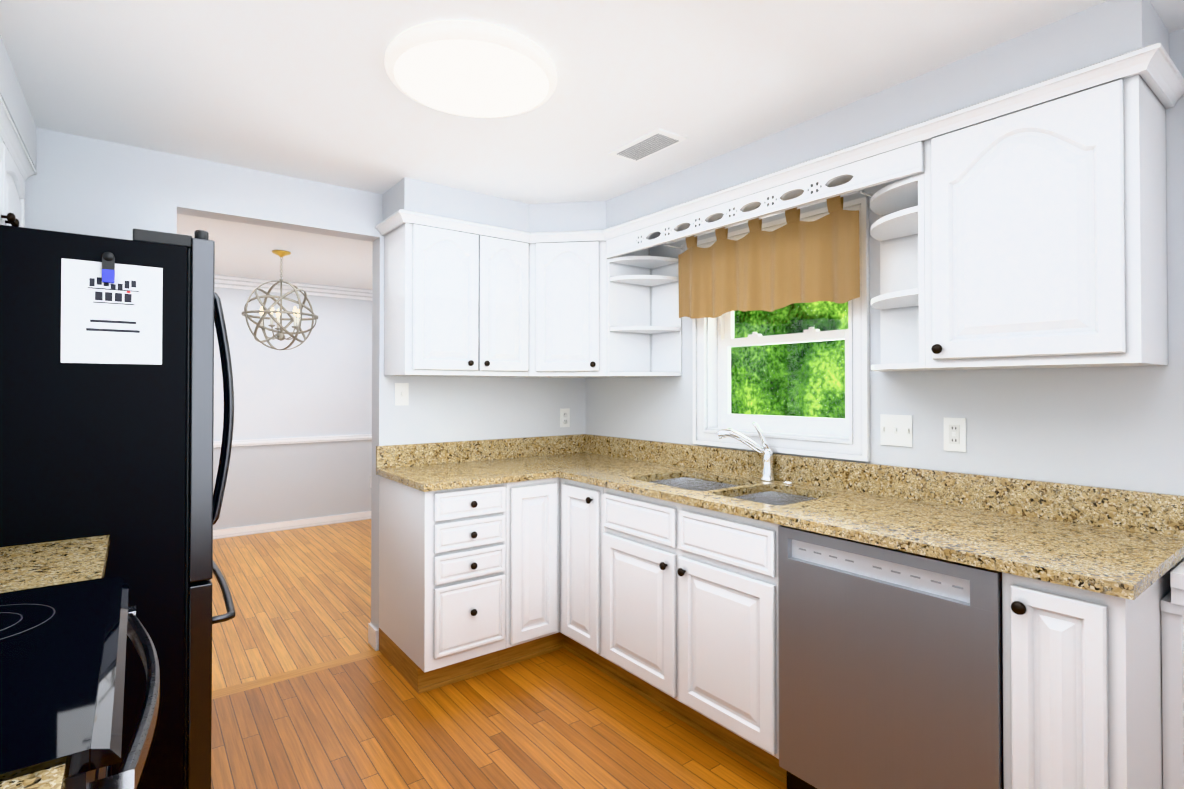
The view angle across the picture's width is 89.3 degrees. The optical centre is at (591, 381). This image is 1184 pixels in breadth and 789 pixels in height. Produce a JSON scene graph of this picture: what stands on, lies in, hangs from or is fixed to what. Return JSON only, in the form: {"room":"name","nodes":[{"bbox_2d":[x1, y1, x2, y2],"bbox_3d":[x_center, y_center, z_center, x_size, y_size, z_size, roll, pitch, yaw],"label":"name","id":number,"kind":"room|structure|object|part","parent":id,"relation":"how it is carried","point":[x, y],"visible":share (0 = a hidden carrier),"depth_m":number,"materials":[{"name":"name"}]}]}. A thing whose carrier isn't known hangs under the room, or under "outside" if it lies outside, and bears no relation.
{"room":"kitchen","nodes":[
{"label":"kitchen","id":0,"kind":"room"},
{"bbox_2d":[0,35,35,168],"bbox_3d":[-1.091,-0.892,0.619,0.383,0.155,3.798,0,-1,-37],"label":"soffit","id":1,"kind":"structure","parent":0,"point":[13,99],"depth_m":1.88,"materials":[{"name":"white paint"}]},
{"bbox_2d":[177,214,372,289],"bbox_3d":[-2.485,-0.985,4.044,3.840,0.100,3.100,0,-1,-37],"label":"ceiling","id":2,"kind":"structure","parent":0,"point":[243,249],"depth_m":4.36,"materials":[{"name":"white paint"}]},
{"bbox_2d":[242,250,317,349],"bbox_3d":[-2.230,-0.578,4.300,0.488,0.707,0.488,0,-1,-37],"label":"orb chandelier","id":3,"kind":"object","parent":2,"relation":"hanging from","point":[263,311],"visible":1,"depth_m":4.25,"materials":[{"name":"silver metal"}]},
{"bbox_2d":[211,519,372,690],"bbox_3d":[-2.457,1.385,3.983,3.840,0.060,3.193,0,-1,-37],"label":"floor","id":4,"kind":"structure","parent":0,"point":[301,597],"depth_m":3.72,"materials":[{"name":"brown wood"}]},
{"bbox_2d":[213,287,371,529],"bbox_3d":[-3.385,0.173,5.220,3.840,2.390,0.120,0,-1,-37],"label":"wall","id":5,"kind":"structure","parent":0,"point":[318,382],"depth_m":5.61,"materials":[{"name":"white paint"}]},
{"bbox_2d":[25,128,584,649],"bbox_3d":[-1.253,0.149,2.945,3.190,2.390,0.120,0,-1,-37],"label":"wall","id":6,"kind":"structure","parent":0,"point":[447,408],"depth_m":2.79,"materials":[{"name":"white paint"}]},
{"bbox_2d":[395,383,408,405],"bbox_3d":[-0.974,0.066,3.072,0.070,0.115,0.015,0,-1,-37],"label":"switch plate","id":7,"kind":"object","parent":6,"relation":"attached to","point":[401,393],"visible":1,"depth_m":3.07,"materials":[{"name":"white plastic"}]},
{"bbox_2d":[384,223,528,376],"bbox_3d":[-0.678,-0.392,3.087,0.666,0.725,0.354,0,-1,-37],"label":"upper cabinet","id":8,"kind":"object","parent":6,"relation":"attached to","point":[456,303],"visible":1,"depth_m":2.94,"materials":[{"name":"white wood"}]},
{"bbox_2d":[560,408,569,426],"bbox_3d":[-0.166,0.224,3.687,0.070,0.115,0.008,0,-1,-37],"label":"outlet","id":9,"kind":"object","parent":6,"relation":"attached to","point":[565,417],"visible":1,"depth_m":3.69,"materials":[{"name":"white plastic"}]},
{"bbox_2d":[517,241,649,377],"bbox_3d":[-0.100,-0.389,3.373,0.597,0.725,0.597,0,-1,-37],"label":"upper cabinet","id":10,"kind":"object","parent":6,"relation":"attached to","point":[567,309],"visible":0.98,"depth_m":3.14,"materials":[{"name":"white wood"}]},
{"bbox_2d":[375,43,1183,243],"bbox_3d":[0.261,-0.770,2.309,1.312,0.053,2.736,0,-1,-37],"label":"crown molding","id":11,"kind":"structure","parent":10,"relation":"attached to","point":[1153,66],"depth_m":1.90,"materials":[{"name":"white wood"}]},
{"bbox_2d":[371,488,371,518],"bbox_3d":[-1.549,0.933,2.790,3.600,0.820,0.002,0,-1,-37],"label":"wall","id":12,"kind":"structure","parent":0,"point":[371,503],"depth_m":3.10,"materials":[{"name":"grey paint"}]},
{"bbox_2d":[213,274,378,645],"bbox_3d":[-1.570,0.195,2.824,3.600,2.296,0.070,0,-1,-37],"label":"trim","id":13,"kind":"structure","parent":12,"relation":"attached to","point":[231,282],"depth_m":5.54,"materials":[{"name":"white wood"}]},
{"bbox_2d":[211,648,786,788],"bbox_3d":[0.074,1.356,1.181,3.190,0.060,4.165,0,-1,-37],"label":"floor","id":14,"kind":"structure","parent":0,"point":[562,718],"depth_m":2.26,"materials":[{"name":"brown wood"}]},
{"bbox_2d":[0,576,159,788],"bbox_3d":[-1.004,0.863,0.780,0.711,0.918,0.754,0,-1,-37],"label":"range","id":15,"kind":"object","parent":14,"relation":"on","point":[62,662],"visible":1,"depth_m":0.82,"materials":[{"name":"black glass"}]},
{"bbox_2d":[0,225,234,788],"bbox_3d":[-1.707,0.440,1.921,0.954,1.787,0.900,0,-1,-37],"label":"refrigerator","id":16,"kind":"object","parent":14,"relation":"on","point":[121,455],"visible":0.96,"depth_m":1.69,"materials":[{"name":"black metal"}]},
{"bbox_2d":[61,252,162,364],"bbox_3d":[-1.315,-0.202,1.648,0.218,0.305,0.019,0,-1,-37],"label":"sheet","id":17,"kind":"object","parent":16,"relation":"attached to","point":[111,311],"visible":1,"depth_m":1.65,"materials":[{"name":"white paper"}]},
{"bbox_2d":[212,649,381,698],"bbox_3d":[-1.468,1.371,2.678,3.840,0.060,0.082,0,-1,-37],"label":"threshold","id":18,"kind":"object","parent":14,"relation":"on","point":[230,690],"visible":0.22,"depth_m":2.75,"materials":[{"name":"brown wood"}]},
{"bbox_2d":[379,476,505,693],"bbox_3d":[-0.716,0.904,2.860,0.387,0.879,0.649,0,-1,-37],"label":"base cabinet","id":19,"kind":"object","parent":14,"relation":"on","point":[442,587],"visible":1,"depth_m":2.65,"materials":[{"name":"white wood"}]},
{"bbox_2d":[498,477,616,678],"bbox_3d":[-0.115,0.907,3.132,0.896,0.879,0.942,0,-1,-37],"label":"base cabinet","id":20,"kind":"object","parent":14,"relation":"on","point":[554,561],"visible":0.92,"depth_m":2.81,"materials":[{"name":"white wood"}]},
{"bbox_2d":[376,438,559,491],"bbox_3d":[-0.618,0.393,2.931,0.660,0.142,0.663,0,-1,-37],"label":"countertop","id":21,"kind":"structure","parent":20,"relation":"on","point":[425,467],"depth_m":3.07,"materials":[{"name":"beige stone"}]},
{"bbox_2d":[523,434,1183,599],"bbox_3d":[0.527,0.388,2.500,0.643,0.142,2.733,0,-1,-37],"label":"countertop","id":22,"kind":"structure","parent":20,"relation":"on","point":[1125,544],"depth_m":1.88,"materials":[{"name":"beige stone"}]},
{"bbox_2d":[649,477,818,504],"bbox_3d":[0.547,0.568,2.477,0.430,0.216,0.855,0,-1,-37],"label":"sink basin","id":23,"kind":"object","parent":22,"relation":"in","point":[766,497],"visible":0.02,"depth_m":2.53,"materials":[{"name":"silver metal"}]},
{"bbox_2d":[716,422,774,480],"bbox_3d":[0.672,0.303,2.623,0.207,0.255,0.185,0,-1,-37],"label":"faucet","id":24,"kind":"object","parent":22,"relation":"on","point":[766,452],"visible":1,"depth_m":2.61,"materials":[{"name":"silver metal"}]},
{"bbox_2d":[783,480,794,483],"bbox_3d":[0.831,0.424,2.531,0.046,0.010,0.045,0,-1,-37],"label":"cover","id":25,"kind":"object","parent":22,"relation":"on","point":[788,482],"visible":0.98,"depth_m":2.52,"materials":[{"name":"silver metal"}]},
{"bbox_2d":[603,487,786,784],"bbox_3d":[0.547,0.900,2.463,0.649,0.879,0.920,0,-1,-37],"label":"base cabinet","id":26,"kind":"object","parent":14,"relation":"on","point":[690,618],"visible":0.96,"depth_m":2.20,"materials":[{"name":"white wood"}]},
{"bbox_2d":[778,525,1003,788],"bbox_3d":[1.024,0.897,1.856,0.606,0.872,0.615,0,-1,-37],"label":"dishwasher","id":27,"kind":"object","parent":14,"relation":"on","point":[890,668],"visible":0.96,"depth_m":1.65,"materials":[{"name":"silver metal"}]},
{"bbox_2d":[1002,559,1182,788],"bbox_3d":[1.270,0.890,1.509,0.649,0.879,0.225,0,-1,-37],"label":"base cabinet","id":28,"kind":"object","parent":14,"relation":"on","point":[1082,688],"visible":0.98,"depth_m":1.33,"materials":[{"name":"white wood"}]},
{"bbox_3d":[-1.419,0.887,1.254,0.649,0.879,0.499,0,-1,-37],"label":"base cabinet","id":29,"kind":"object","parent":14,"relation":"on","visible":0},
{"bbox_2d":[0,535,109,592],"bbox_3d":[-1.425,0.376,1.255,0.633,0.142,0.501,0,-1,-37],"label":"countertop","id":30,"kind":"structure","parent":29,"relation":"on","point":[30,566],"depth_m":1.38,"materials":[{"name":"stone"}]},
{"bbox_3d":[-0.400,0.873,-0.090,0.649,0.879,1.360,0,-1,-37],"label":"base cabinet","id":31,"kind":"object","parent":14,"relation":"on","visible":0},
{"bbox_2d":[0,764,65,788],"bbox_3d":[-0.406,0.362,-0.090,0.633,0.142,1.362,0,-1,-37],"label":"countertop","id":32,"kind":"structure","parent":31,"relation":"on","point":[52,778],"depth_m":0.62,"materials":[{"name":"stone"}]},
{"bbox_2d":[0,0,1183,203],"bbox_3d":[0.057,-1.014,1.228,3.190,0.100,4.220,0,-1,-37],"label":"ceiling","id":33,"kind":"structure","parent":0,"point":[306,90],"depth_m":1.87,"materials":[{"name":"white paint"}]},
{"bbox_2d":[385,20,556,117],"bbox_3d":[-0.365,-0.932,1.842,0.514,0.048,0.514,0,-1,-37],"label":"flush ceiling light","id":34,"kind":"object","parent":33,"relation":"attached to","point":[470,68],"visible":1,"depth_m":1.75,"materials":[{"name":"white glass"}]},
{"bbox_2d":[608,128,686,162],"bbox_3d":[0.218,-0.946,2.413,0.150,0.010,0.300,0,-1,-37],"label":"ceiling vent","id":35,"kind":"object","parent":33,"relation":"in","point":[657,140],"visible":1,"depth_m":2.39,"materials":[{"name":"white metal"}]},
{"bbox_2d":[383,0,1168,238],"bbox_3d":[0.265,-0.875,2.337,1.273,0.155,2.696,0,-1,-37],"label":"soffit","id":36,"kind":"structure","parent":0,"point":[1108,29],"depth_m":2.06,"materials":[{"name":"white paint"}]},
{"bbox_2d":[585,28,1183,560],"bbox_3d":[1.244,0.141,2.191,0.120,2.390,4.100,0,-1,-37],"label":"wall","id":37,"kind":"structure","parent":0,"point":[1119,427],"depth_m":1.91,"materials":[{"name":"white paint"}]},
{"bbox_2d":[607,256,681,376],"bbox_3d":[0.273,-0.334,3.124,0.303,0.609,0.244,0,-1,-37],"label":"shelf unit","id":38,"kind":"object","parent":37,"relation":"attached to","point":[644,329],"visible":1,"depth_m":3.17,"materials":[{"name":"white wood"}]},
{"bbox_2d":[664,189,872,318],"bbox_3d":[0.727,-0.504,2.658,0.145,0.426,1.056,0,-1,-37],"label":"curtain valance","id":39,"kind":"object","parent":37,"relation":"attached to","point":[795,259],"visible":1,"depth_m":2.50,"materials":[{"name":"beige fabric"}]},
{"bbox_2d":[692,197,869,461],"bbox_3d":[0.841,-0.198,2.711,0.149,1.020,0.908,0,-1,-37],"label":"window","id":40,"kind":"structure","parent":37,"relation":"in","point":[855,445],"depth_m":2.63,"materials":[{"name":"white wood"}]},
{"bbox_3d":[0.877,-0.198,2.738,0.059,0.854,0.742,0,-1,-37],"label":"window frame sash","id":41,"kind":"part","parent":40,"relation":"part of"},
{"bbox_2d":[880,414,912,446],"bbox_3d":[1.129,0.182,2.229,0.015,0.115,0.116,0,-1,-37],"label":"switch plate","id":42,"kind":"object","parent":37,"relation":"attached to","point":[896,430],"visible":1,"depth_m":2.23,"materials":[{"name":"white plastic"}]},
{"bbox_2d":[870,173,960,371],"bbox_3d":[1.069,-0.344,2.074,0.303,0.609,0.291,0,-1,-37],"label":"shelf unit","id":43,"kind":"object","parent":37,"relation":"attached to","point":[897,229],"visible":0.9,"depth_m":2.17,"materials":[{"name":"white wood"}]},
{"bbox_2d":[944,417,965,451],"bbox_3d":[1.252,0.183,2.071,0.010,0.115,0.070,0,-1,-37],"label":"outlet","id":44,"kind":"object","parent":37,"relation":"attached to","point":[954,434],"visible":1,"depth_m":2.07,"materials":[{"name":"white plastic"}]},
{"bbox_2d":[924,75,1167,369],"bbox_3d":[1.288,-0.406,1.742,0.354,0.725,0.503,0,-1,-37],"label":"upper cabinet","id":45,"kind":"object","parent":37,"relation":"attached to","point":[1046,235],"visible":0.98,"depth_m":1.60,"materials":[{"name":"white wood"}]},
{"bbox_2d":[606,141,923,258],"bbox_3d":[0.553,-0.692,2.487,0.023,0.094,1.567,0,-1,-37],"label":"valance","id":46,"kind":"object","parent":45,"relation":"attached to","point":[897,164],"visible":1,"depth_m":2.25,"materials":[{"name":"white wood"}]},
{"bbox_2d":[1160,561,1183,788],"bbox_3d":[1.813,0.265,1.092,0.296,2.120,1.104,0,-1,-37],"label":"door frame","id":47,"kind":"structure","parent":37,"relation":"attached to","point":[1172,614],"depth_m":1.43,"materials":[{"name":"white wood"}]},
{"bbox_3d":[-1.203,0.122,0.337,0.120,2.390,4.100,0,-1,-37],"label":"wall","id":48,"kind":"structure","parent":0,"visible":0},
{"bbox_2d":[0,136,24,227],"bbox_3d":[-1.954,-0.611,1.761,0.389,0.315,0.927,0,-1,-37],"label":"upper cabinet","id":49,"kind":"object","parent":48,"relation":"attached to","point":[12,196],"visible":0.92,"depth_m":1.95,"materials":[{"name":"white wood"}]},
{"bbox_3d":[-0.504,-0.425,-0.155,0.389,0.725,1.362,0,-1,-37],"label":"upper cabinet","id":50,"kind":"object","parent":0,"visible":0},
{"bbox_2d":[0,96,35,180],"bbox_3d":[-1.030,-0.785,0.820,0.046,0.053,3.547,0,-1,-37],"label":"crown molding","id":51,"kind":"structure","parent":50,"relation":"attached to","point":[11,139],"depth_m":1.94,"materials":[{"name":"white wood"}]},
{"label":"outside","id":52,"kind":"structure","parent":0,"visible":0},
{"bbox_2d":[731,301,847,418],"bbox_3d":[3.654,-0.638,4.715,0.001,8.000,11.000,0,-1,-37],"label":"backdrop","id":53,"kind":"structure","parent":52,"point":[783,360],"depth_m":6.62,"materials":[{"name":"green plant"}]}
]}

